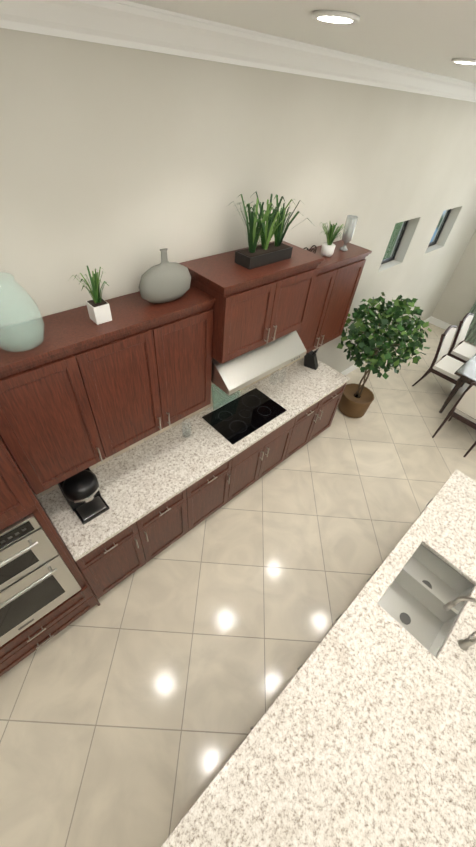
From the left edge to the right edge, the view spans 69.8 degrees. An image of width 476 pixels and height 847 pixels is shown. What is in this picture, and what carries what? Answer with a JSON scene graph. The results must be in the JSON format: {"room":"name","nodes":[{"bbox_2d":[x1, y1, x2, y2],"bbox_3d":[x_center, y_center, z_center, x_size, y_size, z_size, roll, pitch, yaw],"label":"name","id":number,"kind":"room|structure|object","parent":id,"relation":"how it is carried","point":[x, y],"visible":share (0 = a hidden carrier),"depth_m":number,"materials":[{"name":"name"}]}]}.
{"room":"dining room and kitchen","nodes":[
{"label":"dining room and kitchen","id":0,"kind":"room"},
{"bbox_2d":[0,323,475,846],"bbox_3d":[2.937,2.425,2.654,11.200,0.060,8.530,-31,56,-32],"label":"floor","id":1,"kind":"structure","parent":0,"point":[135,706],"depth_m":2.89,"materials":[{"name":"tile"}]},
{"bbox_2d":[0,438,99,676],"bbox_3d":[-1.601,0.733,2.037,0.892,2.465,0.692,-31,56,-32],"label":"tall cabinet","id":2,"kind":"object","parent":1,"relation":"on","point":[18,500],"visible":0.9,"depth_m":2.36,"materials":[{"name":"brown wood"}]},
{"bbox_2d":[0,513,80,646],"bbox_3d":[-1.502,0.971,2.068,0.758,1.060,0.368,-31,56,-32],"label":"double wall oven","id":3,"kind":"object","parent":2,"relation":"in","point":[38,581],"visible":0.94,"depth_m":2.10,"materials":[{"name":"silver metal"}]},
{"bbox_2d":[39,483,194,598],"bbox_3d":[-1.010,0.873,3.096,1.018,0.876,0.626,-31,56,-32],"label":"base cabinet","id":4,"kind":"object","parent":1,"relation":"on","point":[111,563],"depth_m":2.87,"materials":[{"name":"brown wood"}]},
{"bbox_2d":[38,358,349,560],"bbox_3d":[-0.101,0.031,3.391,3.386,0.040,0.636,-31,56,-32],"label":"countertop","id":5,"kind":"structure","parent":4,"relation":"on","point":[140,481],"depth_m":2.98,"materials":[{"name":"white stone"}]},
{"bbox_2d":[58,468,109,524],"bbox_3d":[-1.157,0.498,2.530,0.230,0.335,0.343,-31,56,-32],"label":"coffee maker","id":6,"kind":"object","parent":5,"relation":"on","point":[83,497],"visible":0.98,"depth_m":2.43,"materials":[{"name":"black plastic"}]},
{"bbox_2d":[182,419,190,437],"bbox_3d":[-0.478,0.043,3.170,0.090,0.190,0.090,-31,56,-32],"label":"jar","id":7,"kind":"object","parent":5,"relation":"on","point":[185,428],"visible":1,"depth_m":3.18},
{"bbox_2d":[211,384,239,406],"bbox_3d":[-0.120,-0.336,3.509,0.370,0.291,0.053,-31,56,-32],"label":"panel","id":8,"kind":"object","parent":5,"relation":"on","point":[223,401],"visible":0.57,"depth_m":3.51,"materials":[{"name":"green glass"}]},
{"bbox_2d":[202,388,286,444],"bbox_3d":[0.076,-0.100,3.507,0.770,0.010,0.465,-31,56,-32],"label":"cooktop","id":9,"kind":"object","parent":5,"relation":"in","point":[236,420],"visible":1,"depth_m":3.48,"materials":[{"name":"black glass"}]},
{"bbox_2d":[304,348,319,369],"bbox_3d":[0.899,-0.815,4.133,0.199,0.276,0.100,23,47,16],"label":"knife block","id":10,"kind":"object","parent":5,"relation":"on","point":[310,360],"visible":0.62,"depth_m":4.13,"materials":[{"name":"black plastic"}]},
{"bbox_2d":[195,454,238,525],"bbox_3d":[-0.490,0.563,3.469,0.646,0.876,0.626,-31,56,-32],"label":"base cabinet","id":11,"kind":"object","parent":1,"relation":"on","point":[214,490],"depth_m":3.31,"materials":[{"name":"brown wood"}]},
{"bbox_2d":[226,726,253,761],"bbox_3d":[0.263,2.223,1.882,0.465,0.876,0.780,-31,56,-32],"label":"base cabinet","id":12,"kind":"object","parent":1,"relation":"on","point":[252,727],"depth_m":1.84,"materials":[{"name":"brown wood"}]},
{"bbox_2d":[160,469,475,846],"bbox_3d":[1.250,1.522,2.044,3.360,0.040,1.250,-31,56,-32],"label":"countertop","id":13,"kind":"structure","parent":12,"relation":"on","point":[362,733],"depth_m":1.79,"materials":[{"name":"white stone"}]},
{"bbox_2d":[377,544,474,656],"bbox_3d":[1.319,1.278,2.470,0.696,0.199,0.436,-31,56,-32],"label":"island sink","id":14,"kind":"object","parent":13,"relation":"in","point":[426,585],"visible":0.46,"depth_m":2.52,"materials":[{"name":"silver metal"}]},
{"bbox_2d":[443,596,475,649],"bbox_3d":[1.481,1.121,2.121,0.348,0.456,0.258,-31,56,-32],"label":"island faucet","id":15,"kind":"object","parent":13,"relation":"on","point":[467,643],"visible":1,"depth_m":2.08,"materials":[{"name":"silver metal"}]},
{"bbox_2d":[235,412,302,496],"bbox_3d":[0.041,0.247,3.849,1.046,0.876,0.626,-31,56,-32],"label":"base cabinet","id":16,"kind":"object","parent":1,"relation":"on","point":[264,455],"depth_m":3.69,"materials":[{"name":"brown wood"}]},
{"bbox_2d":[291,383,346,454],"bbox_3d":[0.709,-0.152,4.327,1.020,0.876,0.626,-31,56,-32],"label":"base cabinet","id":17,"kind":"object","parent":1,"relation":"on","point":[319,416],"depth_m":4.16,"materials":[{"name":"brown wood"}]},
{"bbox_2d":[337,292,431,417],"bbox_3d":[1.766,-0.817,4.481,1.127,1.772,1.097,-31,56,-32],"label":"ficus tree","id":18,"kind":"object","parent":1,"relation":"on","point":[356,400],"visible":0.98,"depth_m":4.09,"materials":[{"name":"green plant"}]},
{"bbox_2d":[412,325,464,402],"bbox_3d":[3.311,-0.928,5.297,0.500,1.041,0.603,-31,56,-32],"label":"dining chair","id":19,"kind":"object","parent":1,"relation":"on","point":[446,366],"visible":0.88,"depth_m":5.25,"materials":[{"name":"white fabric"}]},
{"bbox_2d":[432,382,475,456],"bbox_3d":[3.162,-0.166,4.512,0.603,1.041,0.500,-31,56,-32],"label":"chair","id":20,"kind":"object","parent":1,"relation":"on","point":[463,410],"visible":1,"depth_m":4.42,"materials":[{"name":"black wood"}]},
{"bbox_2d":[439,354,475,412],"bbox_3d":[4.016,-0.585,5.227,1.900,0.763,1.020,-31,56,-32],"label":"dining table","id":21,"kind":"object","parent":1,"relation":"on","point":[466,372],"visible":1,"depth_m":4.80,"materials":[{"name":"brown wood"}]},
{"bbox_2d":[447,313,475,386],"bbox_3d":[3.823,-1.233,5.663,0.500,1.041,0.603,-31,56,-32],"label":"dining chair","id":22,"kind":"object","parent":1,"relation":"on","point":[463,352],"visible":0.79,"depth_m":5.61,"materials":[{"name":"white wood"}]},
{"bbox_2d":[0,28,475,525],"bbox_3d":[0.336,-1.200,3.460,11.000,3.515,0.200,-31,56,-32],"label":"wall","id":23,"kind":"structure","parent":0,"point":[121,166],"depth_m":2.07,"materials":[{"name":"beige paint"}]},
{"bbox_2d":[0,316,115,494],"bbox_3d":[-1.168,-0.069,2.079,0.540,0.891,0.346,-31,56,-32],"label":"upper cabinet","id":24,"kind":"object","parent":23,"relation":"attached to","point":[80,390],"depth_m":1.89,"materials":[{"name":"brown wood"}]},
{"bbox_2d":[0,272,43,351],"bbox_3d":[-1.066,-0.515,1.599,0.250,0.330,0.250,-31,56,-32],"label":"glass jar","id":25,"kind":"object","parent":24,"relation":"on","point":[19,318],"visible":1,"depth_m":1.62,"materials":[{"name":"green glass"}]},
{"bbox_2d":[60,288,211,452],"bbox_3d":[-0.687,-0.356,2.423,1.018,0.891,0.346,-31,56,-32],"label":"upper cabinet","id":26,"kind":"object","parent":23,"relation":"attached to","point":[152,362],"depth_m":2.23,"materials":[{"name":"brown wood"}]},
{"bbox_2d":[68,266,111,324],"bbox_3d":[-0.786,-0.693,1.853,0.209,0.269,0.220,-31,56,-32],"label":"decorative plant","id":27,"kind":"object","parent":26,"relation":"on","point":[98,308],"visible":1,"depth_m":1.85,"materials":[{"name":"green plant"}]},
{"bbox_2d":[139,248,190,302],"bbox_3d":[-0.443,-0.905,2.084,0.370,0.298,0.166,-31,56,-32],"label":"stone vase","id":28,"kind":"object","parent":26,"relation":"on","point":[164,280],"visible":1,"depth_m":2.04,"materials":[{"name":"grey"}]},
{"bbox_2d":[16,356,303,498],"bbox_3d":[-0.270,-0.484,3.216,3.408,0.905,0.009,-31,56,-32],"label":"tile backsplash","id":29,"kind":"structure","parent":23,"relation":"attached to","point":[52,488],"depth_m":3.27,"materials":[{"name":"stone"}]},
{"bbox_2d":[0,0,475,101],"bbox_3d":[3.114,0.024,0.134,11.088,0.125,8.130,-31,56,-32],"label":"crown molding","id":30,"kind":"structure","parent":23,"relation":"attached to","point":[125,23],"depth_m":1.66,"materials":[{"name":"white paint"}]},
{"bbox_2d":[184,252,323,363],"bbox_3d":[0.106,-0.970,2.714,0.979,0.541,0.456,-31,56,-32],"label":"upper cabinet","id":31,"kind":"object","parent":23,"relation":"attached to","point":[254,308],"depth_m":2.46,"materials":[{"name":"brown wood"}]},
{"bbox_2d":[211,330,306,394],"bbox_3d":[0.108,-0.661,2.967,0.960,0.248,0.541,-31,56,-32],"label":"range hood","id":32,"kind":"object","parent":31,"relation":"attached to","point":[232,376],"visible":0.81,"depth_m":2.83,"materials":[{"name":"silver metal"}]},
{"bbox_2d":[226,191,313,269],"bbox_3d":[0.231,-1.352,2.373,0.650,0.398,0.446,-31,56,-32],"label":"planter","id":33,"kind":"object","parent":31,"relation":"on","point":[254,255],"visible":1,"depth_m":2.34,"materials":[{"name":"black"}]},
{"bbox_2d":[297,244,367,352],"bbox_3d":[0.757,-1.210,3.465,0.969,0.871,0.346,-31,56,-32],"label":"upper cabinet","id":34,"kind":"object","parent":23,"relation":"attached to","point":[340,275],"depth_m":3.34,"materials":[{"name":"brown wood"}]},
{"bbox_2d":[303,245,316,252],"bbox_3d":[0.601,-1.454,2.917,0.212,0.118,0.030,-31,56,-32],"label":"scroll ornament","id":35,"kind":"object","parent":34,"relation":"on","point":[315,249],"visible":0.38,"depth_m":2.92,"materials":[{"name":"grey metal"}]},
{"bbox_2d":[316,222,345,256],"bbox_3d":[0.812,-1.617,2.999,0.304,0.269,0.292,-31,56,-32],"label":"decorative plant","id":36,"kind":"object","parent":34,"relation":"on","point":[328,248],"visible":1,"depth_m":2.99,"materials":[{"name":"green plant"}]},
{"bbox_2d":[340,215,357,250],"bbox_3d":[1.018,-1.755,3.154,0.100,0.280,0.100,-31,56,-32],"label":"candle holder","id":37,"kind":"object","parent":34,"relation":"on","point":[350,224],"visible":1,"depth_m":3.10,"materials":[{"name":"clear glass"}]},
{"bbox_2d":[341,316,431,375],"bbox_3d":[2.505,-1.274,6.193,4.462,0.135,0.016,-31,56,-32],"label":"baseboard","id":38,"kind":"structure","parent":23,"relation":"attached to","point":[353,367],"depth_m":5.78,"materials":[{"name":"white paint"}]},
{"bbox_2d":[126,0,475,82],"bbox_3d":[3.228,-0.111,0.137,11.200,0.080,8.530,-31,56,-32],"label":"ceiling","id":39,"kind":"structure","parent":0,"point":[434,36],"depth_m":1.39,"materials":[{"name":"white paint"}]},
{"bbox_2d":[311,10,359,23],"bbox_3d":[0.345,-1.438,1.208,0.169,0.012,0.169,9,45,3],"label":"recessed light","id":40,"kind":"object","parent":39,"relation":"in","point":[336,17],"depth_m":1.18,"materials":[{"name":"white paint"}]},
{"bbox_2d":[451,58,475,64],"bbox_3d":[1.283,-2.026,1.909,0.169,0.012,0.169,20,46,13],"label":"recessed light","id":41,"kind":"object","parent":39,"relation":"in","point":[455,60],"depth_m":1.88,"materials":[{"name":"white paint"}]},
{"bbox_2d":[431,230,475,326],"bbox_3d":[7.174,-1.181,4.233,0.200,3.515,8.330,-31,56,-32],"label":"wall","id":42,"kind":"structure","parent":0,"point":[457,300],"depth_m":6.73,"materials":[{"name":"beige paint"}]},
{"bbox_2d":[429,317,457,333],"bbox_3d":[6.880,-0.003,5.418,0.016,0.135,8.100,-31,56,-32],"label":"baseboard","id":43,"kind":"structure","parent":42,"relation":"attached to","point":[438,323],"depth_m":7.25,"materials":[{"name":"white paint"}]},
{"bbox_2d":[454,301,475,344],"bbox_3d":[4.812,-2.845,5.769,0.193,3.290,0.836,-31,56,-32],"label":"curtain","id":44,"kind":"object","parent":42,"relation":"hanging from","point":[470,336],"visible":0.44,"depth_m":6.74,"materials":[{"name":"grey fabric"}]},
{"label":"outside","id":45,"kind":"structure","parent":0,"visible":0},
{"bbox_2d":[383,222,402,259],"bbox_3d":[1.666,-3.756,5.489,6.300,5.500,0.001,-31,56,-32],"label":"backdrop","id":46,"kind":"structure","parent":45,"point":[390,243],"depth_m":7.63,"materials":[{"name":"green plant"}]},
{"bbox_2d":[430,210,445,241],"bbox_3d":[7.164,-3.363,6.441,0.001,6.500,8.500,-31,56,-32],"label":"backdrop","id":47,"kind":"structure","parent":45,"point":[437,227],"depth_m":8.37,"materials":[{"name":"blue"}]}
]}

